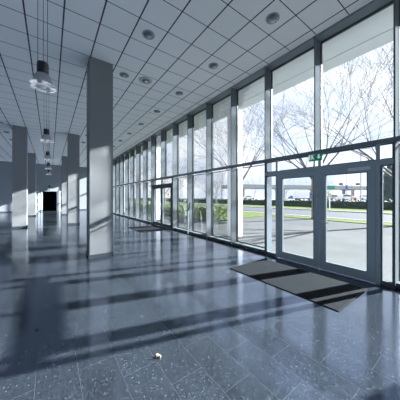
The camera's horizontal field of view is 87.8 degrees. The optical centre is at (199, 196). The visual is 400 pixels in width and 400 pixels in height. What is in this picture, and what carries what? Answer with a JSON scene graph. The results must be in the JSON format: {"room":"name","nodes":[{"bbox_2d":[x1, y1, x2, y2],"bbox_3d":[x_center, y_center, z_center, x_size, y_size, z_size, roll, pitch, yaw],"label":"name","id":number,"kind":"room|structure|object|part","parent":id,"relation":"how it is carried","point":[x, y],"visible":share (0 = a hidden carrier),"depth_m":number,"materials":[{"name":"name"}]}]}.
{"room":"lobby","nodes":[
{"label":"lobby","id":0,"kind":"room"},
{"bbox_2d":[0,161,86,211],"bbox_3d":[-17.189,-0.975,21.787,12.385,4.998,0.250,0,0,-36],"label":"wall","id":1,"kind":"structure","parent":0,"point":[43,181],"depth_m":21.95,"materials":[{"name":"paint"}]},
{"bbox_2d":[40,190,58,210],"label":"door","id":2,"kind":"structure","parent":1,"relation":"in","point":[41,191],"depth_m":22.39,"materials":[{"name":"paint"}]},
{"bbox_2d":[121,1,370,153],"bbox_3d":[-2.498,-3.609,12.129,0.240,0.230,33.100,0,0,-36],"label":"trim","id":3,"kind":"structure","parent":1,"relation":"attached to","point":[370,1],"depth_m":5.37,"materials":[{"name":"black metal"}]},
{"bbox_2d":[43,191,55,207],"bbox_3d":[-18.655,0.124,25.784,2.200,2.800,7.950,0,0,-36],"label":"doorway","id":4,"kind":"structure","parent":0,"point":[49,197],"depth_m":28.83,"materials":[{"name":"black"}]},
{"bbox_2d":[0,0,371,166],"bbox_3d":[-7.797,-3.599,8.433,12.010,0.250,32.800,0,0,-36],"label":"ceiling","id":5,"kind":"structure","parent":0,"point":[191,35],"depth_m":4.96,"materials":[{"name":"tile"}]},
{"bbox_2d":[28,0,56,92],"bbox_3d":[-2.414,-2.572,3.191,0.352,1.802,0.352,0,0,-36],"label":"pendant lamp","id":6,"kind":"object","parent":5,"relation":"hanging from","point":[41,81],"visible":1,"depth_m":3.15,"materials":[{"name":"grey metal"}]},
{"bbox_3d":[-2.465,-2.762,3.155,0.008,1.422,0.007,0,0,-36],"label":"cord","id":7,"kind":"part","parent":6,"relation":"part of","materials":[{"name":"grey plastic"}]},
{"bbox_3d":[-2.414,-1.791,3.191,0.340,0.170,0.340,0,0,-36],"label":"lamp shade","id":8,"kind":"part","parent":6,"relation":"part of","materials":[{"name":"plastic"}]},
{"bbox_3d":[-2.422,-2.762,3.210,0.008,1.422,0.007,0,0,-36],"label":"cord","id":9,"kind":"part","parent":6,"relation":"part of","materials":[{"name":"grey plastic"}]},
{"bbox_3d":[-2.367,-2.762,3.225,0.008,1.422,0.007,0,0,-36],"label":"cord","id":10,"kind":"part","parent":6,"relation":"part of","materials":[{"name":"grey plastic"}]},
{"bbox_2d":[39,128,52,142],"bbox_3d":[-4.659,-2.572,6.305,0.352,1.802,0.352,0,0,-36],"label":"pendant lamp","id":11,"kind":"object","parent":5,"relation":"hanging from","point":[46,138],"visible":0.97,"depth_m":6.24,"materials":[{"name":"grey metal"}]},
{"bbox_3d":[-4.659,-1.791,6.305,0.340,0.170,0.340,0,0,-36],"label":"lamp shade","id":12,"kind":"part","parent":11,"relation":"part of","materials":[{"name":"plastic"}]},
{"bbox_2d":[43,151,51,160],"bbox_3d":[-6.903,-2.572,9.420,0.352,1.802,0.352,0,0,-36],"label":"pendant lamp","id":13,"kind":"object","parent":5,"relation":"hanging from","point":[47,157],"visible":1,"depth_m":9.35,"materials":[{"name":"grey metal"}]},
{"bbox_2d":[45,143,50,169],"bbox_3d":[-9.148,-2.572,12.534,0.352,1.802,0.352,0,0,-36],"label":"pendant lamp","id":14,"kind":"object","parent":5,"relation":"hanging from","point":[48,166],"visible":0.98,"depth_m":12.49,"materials":[{"name":"grey"}]},
{"bbox_2d":[119,72,128,77],"bbox_3d":[-2.153,-3.445,5.907,0.264,0.056,0.264,0,0,-36],"label":"recessed light","id":15,"kind":"object","parent":5,"relation":"in","point":[122,74],"visible":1,"depth_m":5.87,"materials":[{"name":"silver metal"}]},
{"bbox_2d":[139,77,151,83],"bbox_3d":[-1.625,-3.458,6.200,0.380,0.031,0.380,0,0,-36],"label":"recessed light","id":16,"kind":"object","parent":5,"relation":"in","point":[145,80],"visible":1,"depth_m":6.16,"materials":[{"name":"beige"}]},
{"bbox_2d":[142,30,154,39],"bbox_3d":[-1.101,-3.445,4.447,0.264,0.056,0.264,0,0,-36],"label":"recessed light","id":17,"kind":"object","parent":5,"relation":"in","point":[147,34],"visible":1,"depth_m":4.42,"materials":[{"name":"silver metal"}]},
{"bbox_2d":[144,31,153,38],"bbox_3d":[-1.101,-3.454,4.447,0.208,0.035,0.208,0,0,-36],"label":"diffuser","id":18,"kind":"object","parent":17,"relation":"attached to","point":[147,34],"depth_m":4.41,"materials":[{"name":"grey"}]},
{"bbox_2d":[209,63,218,68],"bbox_3d":[0.360,-3.445,5.499,0.264,0.056,0.264,0,0,-36],"label":"recessed light","id":19,"kind":"object","parent":5,"relation":"in","point":[211,65],"visible":1,"depth_m":5.46,"materials":[{"name":"silver metal"}]},
{"bbox_2d":[266,12,279,23],"bbox_3d":[1.412,-3.445,4.039,0.264,0.056,0.264,0,0,-36],"label":"recessed light","id":20,"kind":"object","parent":5,"relation":"in","point":[272,18],"visible":1,"depth_m":4.00,"materials":[{"name":"silver metal"}]},
{"bbox_2d":[267,14,277,22],"bbox_3d":[1.412,-3.454,4.039,0.208,0.035,0.208,0,0,-36],"label":"diffuser","id":21,"kind":"object","parent":20,"relation":"attached to","point":[271,18],"depth_m":4.00,"materials":[{"name":"grey"}]},
{"bbox_2d":[0,208,399,399],"bbox_3d":[-10.217,1.624,12.112,12.385,0.200,41.600,0,0,-36],"label":"floor","id":22,"kind":"structure","parent":0,"point":[218,331],"depth_m":2.48,"materials":[{"name":"tile"}]},
{"bbox_2d":[12,125,27,228],"bbox_3d":[-8.995,-0.974,10.393,0.568,4.996,0.568,0,0,-36],"label":"column","id":23,"kind":"structure","parent":22,"relation":"on","point":[19,133],"depth_m":10.17,"materials":[{"name":"paint"}]},
{"bbox_3d":[-8.995,1.479,10.393,0.568,0.090,0.568,0,0,-36],"label":"skirting","id":24,"kind":"part","parent":23,"relation":"part of","materials":[{"name":"grey metal"}]},
{"bbox_2d":[28,153,35,215],"bbox_3d":[-13.484,-0.974,16.622,0.568,4.996,0.568,0,0,-36],"label":"column","id":25,"kind":"structure","parent":22,"relation":"on","point":[31,156],"depth_m":16.42,"materials":[{"name":"paint"}]},
{"bbox_2d":[36,191,38,211],"bbox_3d":[-17.020,0.449,21.710,0.370,2.150,0.068,0,0,-36],"label":"screen","id":26,"kind":"object","parent":22,"relation":"on","point":[37,192],"visible":0.61,"depth_m":21.72,"materials":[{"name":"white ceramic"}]},
{"bbox_2d":[59,191,61,210],"bbox_3d":[-15.345,0.449,22.918,0.300,2.150,0.068,0,0,-36],"label":"screen","id":27,"kind":"object","parent":22,"relation":"on","point":[60,192],"visible":0.93,"depth_m":22.89,"materials":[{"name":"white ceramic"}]},
{"bbox_2d":[61,156,66,214],"bbox_3d":[-11.634,-0.974,17.955,0.568,4.996,0.568,0,0,-36],"label":"column","id":28,"kind":"structure","parent":22,"relation":"on","point":[64,158],"depth_m":17.69,"materials":[{"name":"paint"}]},
{"bbox_2d":[67,133,79,224],"bbox_3d":[-7.145,-0.974,11.726,0.568,4.996,0.568,0,0,-36],"label":"column","id":29,"kind":"structure","parent":22,"relation":"on","point":[73,141],"depth_m":11.52,"materials":[{"name":"paint"}]},
{"bbox_2d":[86,56,113,258],"bbox_3d":[-2.656,-0.974,5.497,0.568,4.996,0.568,0,0,-36],"label":"column","id":30,"kind":"structure","parent":22,"relation":"on","point":[99,72],"depth_m":5.28,"materials":[{"name":"paint"}]},
{"bbox_3d":[-2.656,1.479,5.497,0.568,0.090,0.568,0,0,-36],"label":"skirting","id":31,"kind":"part","parent":30,"relation":"part of","materials":[{"name":"grey metal"}]},
{"bbox_2d":[113,159,114,212],"bbox_3d":[-8.220,-0.975,19.577,0.336,4.998,1.277,0,0,-36],"label":"window","id":32,"kind":"structure","parent":22,"relation":"on","point":[113,159],"depth_m":19.01,"materials":[{"name":"grey metal"}]},
{"bbox_2d":[113,157,118,213],"bbox_3d":[-7.474,-0.975,18.541,0.336,4.998,1.277,0,0,-36],"label":"window","id":33,"kind":"structure","parent":22,"relation":"on","point":[116,159],"depth_m":18.04,"materials":[{"name":"clear glass"}]},
{"bbox_2d":[116,155,123,214],"bbox_3d":[-6.727,-0.975,17.505,0.336,4.998,1.277,0,0,-36],"label":"window","id":34,"kind":"structure","parent":22,"relation":"on","point":[119,156],"depth_m":17.00,"materials":[{"name":"clear glass"}]},
{"bbox_2d":[120,152,127,216],"bbox_3d":[-5.980,-0.975,16.469,0.336,4.998,1.277,0,0,-36],"label":"window","id":35,"kind":"structure","parent":22,"relation":"on","point":[123,153],"depth_m":15.97,"materials":[{"name":"clear glass"}]},
{"bbox_2d":[125,149,133,217],"bbox_3d":[-5.234,-0.975,15.433,0.336,4.998,1.277,0,0,-36],"label":"window","id":36,"kind":"structure","parent":22,"relation":"on","point":[131,151],"depth_m":14.92,"materials":[{"name":"clear glass"}]},
{"bbox_2d":[130,145,139,219],"bbox_3d":[-4.487,-0.975,14.397,0.336,4.998,1.277,0,0,-36],"label":"window","id":37,"kind":"structure","parent":22,"relation":"on","point":[136,147],"depth_m":13.88,"materials":[{"name":"clear glass"}]},
{"bbox_2d":[136,141,146,221],"bbox_3d":[-3.741,-0.975,13.361,0.336,4.998,1.277,0,0,-36],"label":"window","id":38,"kind":"structure","parent":22,"relation":"on","point":[144,143],"depth_m":12.84,"materials":[{"name":"grey metal"}]},
{"bbox_2d":[128,226,162,232],"bbox_3d":[-2.599,1.518,9.935,1.100,0.013,1.840,0,0,-36],"label":"doormat","id":39,"kind":"object","parent":22,"relation":"on","point":[141,229],"visible":0.99,"depth_m":9.95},
{"bbox_2d":[143,136,155,223],"bbox_3d":[-2.994,-0.975,12.325,0.336,4.998,1.277,0,0,-36],"label":"window","id":40,"kind":"structure","parent":22,"relation":"on","point":[150,138],"depth_m":11.83,"materials":[{"name":"grey aluminium"},{"name":"clear glass"}]},
{"bbox_2d":[151,177,172,229],"bbox_3d":[-1.978,0.304,10.711,0.124,2.440,2.530,0,0,-36],"label":"door","id":41,"kind":"structure","parent":22,"relation":"on","point":[161,186],"depth_m":10.58,"materials":[{"name":"grey"}]},
{"bbox_2d":[151,130,164,180],"bbox_3d":[-2.247,-2.195,11.289,0.336,2.558,1.277,0,0,-36],"label":"window","id":42,"kind":"structure","parent":41,"relation":"on","point":[160,132],"depth_m":10.76,"materials":[{"name":"clear glass"}]},
{"bbox_3d":[-2.251,-3.453,11.301,0.327,0.043,1.253,0,0,-36],"label":"head rail","id":43,"kind":"part","parent":42,"relation":"part of","materials":[{"name":"grey metal"}]},
{"bbox_2d":[161,122,177,228],"bbox_3d":[-1.501,-0.975,10.253,0.336,4.998,1.277,0,0,-36],"label":"window","id":44,"kind":"structure","parent":22,"relation":"on","point":[174,126],"depth_m":9.75,"materials":[{"name":"grey metal"}]},
{"bbox_3d":[-1.504,-3.453,10.265,0.327,0.043,1.253,0,0,-36],"label":"head rail","id":45,"kind":"part","parent":44,"relation":"part of","materials":[{"name":"grey metal"}]},
{"bbox_2d":[173,113,192,233],"bbox_3d":[-0.754,-0.975,9.217,0.336,4.998,1.277,0,0,-36],"label":"window","id":46,"kind":"structure","parent":22,"relation":"on","point":[189,118],"depth_m":8.72,"materials":[{"name":"grey aluminium"},{"name":"clear glass"}]},
{"bbox_3d":[-0.757,-3.453,9.229,0.327,0.043,1.253,0,0,-36],"label":"head rail","id":47,"kind":"part","parent":46,"relation":"part of","materials":[{"name":"grey metal"}]},
{"bbox_3d":[-0.734,1.479,9.246,0.270,0.090,1.253,0,0,-36],"label":"sill rail","id":48,"kind":"part","parent":46,"relation":"part of","materials":[{"name":"grey metal"}]},
{"bbox_2d":[188,102,211,238],"bbox_3d":[-0.007,-0.975,8.181,0.336,4.998,1.277,0,0,-36],"label":"window","id":49,"kind":"structure","parent":22,"relation":"on","point":[205,106],"depth_m":7.68,"materials":[{"name":"grey aluminium"},{"name":"glass"}]},
{"bbox_3d":[-0.011,-3.453,8.193,0.327,0.043,1.253,0,0,-36],"label":"head rail","id":50,"kind":"part","parent":49,"relation":"part of","materials":[{"name":"grey metal"}]},
{"bbox_3d":[0.012,1.479,8.210,0.270,0.090,1.253,0,0,-36],"label":"sill rail","id":51,"kind":"part","parent":49,"relation":"part of","materials":[{"name":"grey metal"}]},
{"bbox_2d":[206,87,236,244],"bbox_3d":[0.739,-0.975,7.145,0.336,4.998,1.277,0,0,-36],"label":"window","id":52,"kind":"structure","parent":22,"relation":"on","point":[230,91],"depth_m":6.64,"materials":[{"name":"grey aluminium"},{"name":"glass"}]},
{"bbox_3d":[0.736,-3.453,7.157,0.327,0.043,1.253,0,0,-36],"label":"head rail","id":53,"kind":"part","parent":52,"relation":"part of","materials":[{"name":"grey metal"}]},
{"bbox_3d":[0.759,1.479,7.174,0.270,0.090,1.253,0,0,-36],"label":"sill rail","id":54,"kind":"part","parent":52,"relation":"part of","materials":[{"name":"grey metal"}]},
{"bbox_2d":[231,66,271,253],"bbox_3d":[1.486,-0.975,6.109,0.336,4.998,1.277,0,0,-36],"label":"window","id":55,"kind":"structure","parent":22,"relation":"on","point":[263,72],"depth_m":5.63,"materials":[{"name":"grey aluminium"},{"name":"glass"}]},
{"bbox_3d":[1.482,-3.453,6.121,0.327,0.043,1.253,0,0,-36],"label":"head rail","id":56,"kind":"part","parent":55,"relation":"part of","materials":[{"name":"grey metal"}]},
{"bbox_3d":[1.505,1.479,6.138,0.270,0.090,1.253,0,0,-36],"label":"sill rail","id":57,"kind":"part","parent":55,"relation":"part of","materials":[{"name":"grey metal"}]},
{"bbox_2d":[230,259,367,311],"bbox_3d":[1.697,1.518,3.922,1.140,0.013,2.060,0,0,-36],"label":"doormat","id":58,"kind":"object","parent":22,"relation":"on","point":[334,294],"visible":1,"depth_m":3.63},
{"bbox_2d":[265,142,392,287],"bbox_3d":[2.487,0.304,4.484,0.162,2.440,2.530,0,0,-36],"label":"door","id":59,"kind":"structure","parent":22,"relation":"on","point":[373,168],"depth_m":4.24,"materials":[{"name":"glass"},{"name":"grey aluminium"}]},
{"bbox_2d":[265,36,320,161],"bbox_3d":[2.232,-2.195,5.073,0.336,2.558,1.277,0,0,-36],"label":"window","id":60,"kind":"structure","parent":59,"relation":"on","point":[312,43],"depth_m":4.60,"materials":[{"name":"grey aluminium"},{"name":"glass"}]},
{"bbox_3d":[2.229,-3.453,5.085,0.327,0.043,1.253,0,0,-36],"label":"head rail","id":61,"kind":"part","parent":60,"relation":"part of","materials":[{"name":"grey metal"}]},
{"bbox_2d":[309,153,322,161],"bbox_3d":[2.465,-0.844,4.433,0.050,0.146,0.280,0,0,-36],"label":"exit sign","id":62,"kind":"object","parent":59,"relation":"attached to","point":[313,157],"visible":1,"depth_m":4.41,"materials":[{"name":"teal plastic"}]},
{"bbox_2d":[315,0,399,288],"bbox_3d":[2.979,-0.975,4.037,0.336,4.998,1.277,0,0,-36],"label":"window","id":63,"kind":"structure","parent":22,"relation":"on","point":[373,7],"depth_m":3.54,"materials":[{"name":"glass"},{"name":"grey aluminium"}]},
{"bbox_3d":[2.975,-3.453,4.049,0.327,0.043,1.253,0,0,-36],"label":"head rail","id":64,"kind":"part","parent":63,"relation":"part of","materials":[{"name":"grey metal"}]},
{"bbox_2d":[395,0,399,289],"bbox_3d":[3.725,-0.975,3.001,0.336,4.998,1.277,0,0,-36],"label":"window","id":65,"kind":"structure","parent":22,"relation":"on","point":[397,138],"depth_m":3.57,"materials":[{"name":"glass"},{"name":"grey aluminium"}]},
{"bbox_2d":[116,2,392,161],"bbox_3d":[-6.097,-3.924,18.163,1.455,0.900,58.600,0,0,-36],"label":"soffit","id":66,"kind":"structure","parent":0,"point":[360,39],"depth_m":5.45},
{"label":"outside","id":67,"kind":"structure","parent":0,"visible":0},
{"bbox_2d":[129,197,386,201],"bbox_3d":[143.843,1.414,189.946,384.500,1.020,260.000,0,0,-36],"label":"car park","id":68,"kind":"structure","parent":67,"point":[285,197],"depth_m":117.78,"materials":[{"name":"grey asphalt"}]},
{"bbox_2d":[165,166,186,189],"bbox_3d":[-8.660,-6.136,79.012,13.152,14.081,14.264,0,0,-39],"label":"bare tree","id":69,"kind":"object","parent":68,"relation":"on","point":[183,166],"visible":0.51,"depth_m":79.38,"materials":[{"name":"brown plant"}]},
{"bbox_2d":[194,172,221,192],"bbox_3d":[1.336,-5.550,74.454,13.075,12.908,12.056,0,0,-20],"label":"bare tree","id":70,"kind":"object","parent":68,"relation":"on","point":[216,172],"visible":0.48,"depth_m":73.04,"materials":[{"name":"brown plant"}]},
{"bbox_2d":[200,164,226,197],"bbox_3d":[5.752,-5.256,61.670,11.508,12.321,12.481,0,0,18],"label":"bare tree","id":71,"kind":"object","parent":68,"relation":"on","point":[220,164],"visible":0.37,"depth_m":61.62,"materials":[{"name":"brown plant"}]},
{"bbox_2d":[243,195,254,198],"bbox_3d":[18.402,0.167,78.000,4.400,1.465,1.830,0,0,-6],"label":"car","id":72,"kind":"object","parent":68,"relation":"on","point":[246,196],"visible":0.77,"depth_m":77.22,"materials":[{"name":"white paint"}]},
{"bbox_2d":[244,174,263,192],"bbox_3d":[39.530,-9.070,150.336,19.167,19.948,20.631,0,0,-36],"label":"bare tree","id":73,"kind":"object","parent":68,"relation":"on","point":[260,174],"visible":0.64,"depth_m":149.10,"materials":[{"name":"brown plant"}]},
{"bbox_2d":[221,184,383,197],"bbox_3d":[108.807,-3.046,141.445,195.379,7.900,11.300,0,0,-14],"label":"flyover","id":74,"kind":"object","parent":68,"relation":"on","point":[250,186],"visible":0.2,"depth_m":123.76,"materials":[{"name":"concrete"}]},
{"bbox_2d":[293,191,311,199],"bbox_3d":[28.041,-0.374,56.000,5.200,2.544,2.000,0,0,0],"label":"van","id":75,"kind":"object","parent":68,"relation":"on","point":[298,195],"visible":0.73,"depth_m":55.00,"materials":[{"name":"white paint"}]},
{"bbox_2d":[327,195,336,199],"bbox_3d":[37.420,0.167,58.000,4.400,1.465,1.830,0,0,-11],"label":"car","id":76,"kind":"object","parent":68,"relation":"on","point":[332,196],"visible":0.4,"depth_m":57.10,"materials":[{"name":"silver metal"}]},
{"bbox_2d":[335,194,358,200],"bbox_3d":[34.681,0.117,49.000,4.400,1.565,1.830,0,0,0],"label":"car","id":77,"kind":"object","parent":68,"relation":"on","point":[345,196],"visible":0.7,"depth_m":48.23,"materials":[{"name":"white paint"}]},
{"bbox_2d":[356,195,366,199],"bbox_3d":[47.377,0.167,60.000,4.400,1.465,1.830,0,0,-11],"label":"car","id":78,"kind":"object","parent":68,"relation":"on","point":[364,197],"visible":0.44,"depth_m":59.13,"materials":[{"name":"white paint"}]},
{"bbox_2d":[360,147,371,200],"bbox_3d":[24.834,-2.891,30.962,1.833,8.890,0.552,0,0,-8],"label":"street lamp","id":79,"kind":"object","parent":68,"relation":"on","point":[370,147],"visible":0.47,"depth_m":30.99,"materials":[{"name":"grey metal"}]},
{"bbox_3d":[24.030,-2.711,31.000,0.255,8.530,0.242,0,0,-36],"label":"post","id":80,"kind":"part","parent":79,"relation":"part of","materials":[{"name":"grey metal"}]},
{"bbox_2d":[383,166,391,200],"bbox_3d":[31.967,-2.635,34.993,2.352,7.178,2.404,0,0,-36],"label":"conifer","id":81,"kind":"object","parent":68,"relation":"on","point":[387,184],"visible":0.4,"depth_m":34.63,"materials":[{"name":"green plant"}]},
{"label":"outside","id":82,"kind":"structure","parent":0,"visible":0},
{"bbox_2d":[243,212,391,225],"bbox_3d":[-28.351,1.724,65.852,1.600,0.400,260.000,0,0,-36],"label":"grass verge","id":83,"kind":"structure","parent":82,"point":[289,216],"depth_m":14.04,"materials":[{"name":"green plant"}]},
{"bbox_2d":[134,149,196,202],"bbox_3d":[-6.316,-4.002,34.175,11.602,11.052,11.705,0,0,-21],"label":"bare tree","id":84,"kind":"object","parent":83,"relation":"on","point":[160,149],"visible":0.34,"depth_m":33.56,"materials":[{"name":"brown plant"}]},
{"bbox_2d":[170,92,324,180],"bbox_3d":[2.639,-4.849,19.178,12.408,12.746,13.924,0,0,-3],"label":"bare tree","id":85,"kind":"object","parent":83,"relation":"on","point":[247,115],"visible":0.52,"depth_m":19.47,"materials":[{"name":"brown plant"}]},
{"bbox_2d":[214,44,392,218],"bbox_3d":[7.011,-4.776,13.891,13.276,12.600,13.492,0,0,-30],"label":"bare tree","id":86,"kind":"object","parent":83,"relation":"on","point":[349,74],"visible":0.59,"depth_m":13.21,"materials":[{"name":"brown plant"}]},
{"bbox_2d":[275,43,392,178],"bbox_3d":[10.327,-4.240,12.073,11.373,11.528,12.243,0,0,-14],"label":"bare tree","id":87,"kind":"object","parent":83,"relation":"on","point":[368,157],"visible":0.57,"depth_m":11.74,"materials":[{"name":"brown plant"}]},
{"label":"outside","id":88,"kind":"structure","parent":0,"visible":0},
{"bbox_2d":[129,200,391,212],"bbox_3d":[-16.142,1.724,74.651,9.900,0.400,260.000,0,0,-36],"label":"grass verge","id":89,"kind":"structure","parent":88,"point":[273,206],"depth_m":29.99,"materials":[{"name":"green plant"}]},
{"bbox_2d":[213,178,224,203],"bbox_3d":[3.104,-1.381,44.755,5.516,5.810,5.766,0,0,-36],"label":"bare tree","id":90,"kind":"object","parent":89,"relation":"on","point":[218,182],"visible":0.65,"depth_m":44.80,"materials":[{"name":"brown plant"}]},
{"bbox_2d":[141,198,391,209],"bbox_3d":[8.082,0.849,45.731,2.013,1.429,115.388,0,0,-36],"label":"hedge","id":91,"kind":"object","parent":89,"relation":"on","point":[358,204],"visible":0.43,"depth_m":32.82,"materials":[{"name":"green plant"}]},
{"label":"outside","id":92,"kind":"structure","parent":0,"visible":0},
{"bbox_2d":[243,216,391,235],"bbox_3d":[-30.501,1.742,64.302,3.700,0.365,260.000,0,0,-36],"label":"footpath","id":93,"kind":"structure","parent":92,"point":[354,227],"depth_m":11.75,"materials":[{"name":"grey concrete"}]},
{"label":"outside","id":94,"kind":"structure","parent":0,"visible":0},
{"bbox_2d":[243,211,391,222],"bbox_3d":[-27.621,1.709,66.378,0.200,0.430,260.000,0,0,-36],"label":"kerb","id":95,"kind":"object","parent":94,"point":[243,211],"depth_m":15.10,"materials":[{"name":"concrete"}]},
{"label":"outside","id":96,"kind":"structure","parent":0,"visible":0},
{"bbox_2d":[142,201,391,213],"bbox_3d":[-20.279,1.709,71.669,0.300,0.430,260.000,0,0,-36],"label":"kerb","id":97,"kind":"object","parent":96,"point":[142,201],"depth_m":25.79,"materials":[{"name":"concrete"}]},
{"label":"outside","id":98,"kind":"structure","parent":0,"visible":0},
{"bbox_2d":[243,213,264,217],"bbox_3d":[-10.630,1.669,35.789,4.800,0.310,49.500,0,0,-36],"label":"lawn","id":99,"kind":"structure","parent":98,"point":[245,215],"depth_m":16.95,"materials":[{"name":"green plant"}]},
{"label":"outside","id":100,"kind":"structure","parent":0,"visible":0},
{"bbox_2d":[124,209,391,281],"bbox_3d":[-34.442,1.739,61.462,6.015,0.370,260.000,0,0,-36],"label":"paving","id":101,"kind":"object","parent":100,"point":[347,248],"depth_m":7.41,"materials":[{"name":"grey concrete"}]},
{"bbox_2d":[124,162,124,212],"bbox_3d":[-7.578,-0.949,20.753,0.530,5.046,0.340,0,0,-36],"label":"pillar","id":102,"kind":"structure","parent":101,"relation":"on","point":[124,162],"depth_m":20.61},
{"bbox_2d":[129,201,164,211],"bbox_3d":[-6.274,1.026,23.806,2.038,1.056,8.325,0,0,-36],"label":"bush","id":103,"kind":"object","parent":101,"relation":"on","point":[149,203],"visible":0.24,"depth_m":22.28,"materials":[{"name":"green plant"}]},
{"bbox_2d":[156,147,159,218],"bbox_3d":[-3.089,-0.949,14.524,0.530,5.046,0.340,0,0,-36],"label":"pillar","id":104,"kind":"structure","parent":101,"relation":"on","point":[157,148],"depth_m":14.41,"materials":[{"name":"white concrete"}]},
{"bbox_2d":[164,203,194,216],"bbox_3d":[-2.301,1.046,18.305,2.054,1.015,4.338,0,0,-36],"label":"bush","id":105,"kind":"object","parent":101,"relation":"on","point":[166,205],"visible":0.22,"depth_m":17.25,"materials":[{"name":"green plant"}]},
{"bbox_2d":[181,205,226,221],"bbox_3d":[0.458,1.060,14.663,2.045,0.988,3.821,0,0,-36],"label":"bush","id":106,"kind":"object","parent":101,"relation":"on","point":[219,212],"visible":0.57,"depth_m":13.47,"materials":[{"name":"green plant"}]},
{"bbox_2d":[227,108,242,236],"bbox_3d":[1.400,-0.949,8.295,0.530,5.046,0.340,0,0,-36],"label":"pillar","id":107,"kind":"structure","parent":101,"relation":"on","point":[240,112],"depth_m":8.22,"materials":[{"name":"white concrete"}]},
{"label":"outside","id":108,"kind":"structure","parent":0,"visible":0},
{"bbox_2d":[134,201,391,221],"bbox_3d":[-23.970,1.764,69.009,8.800,0.320,260.000,0,0,-36],"label":"road","id":109,"kind":"structure","parent":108,"point":[346,215],"depth_m":20.12,"materials":[{"name":"grey asphalt"}]}
]}

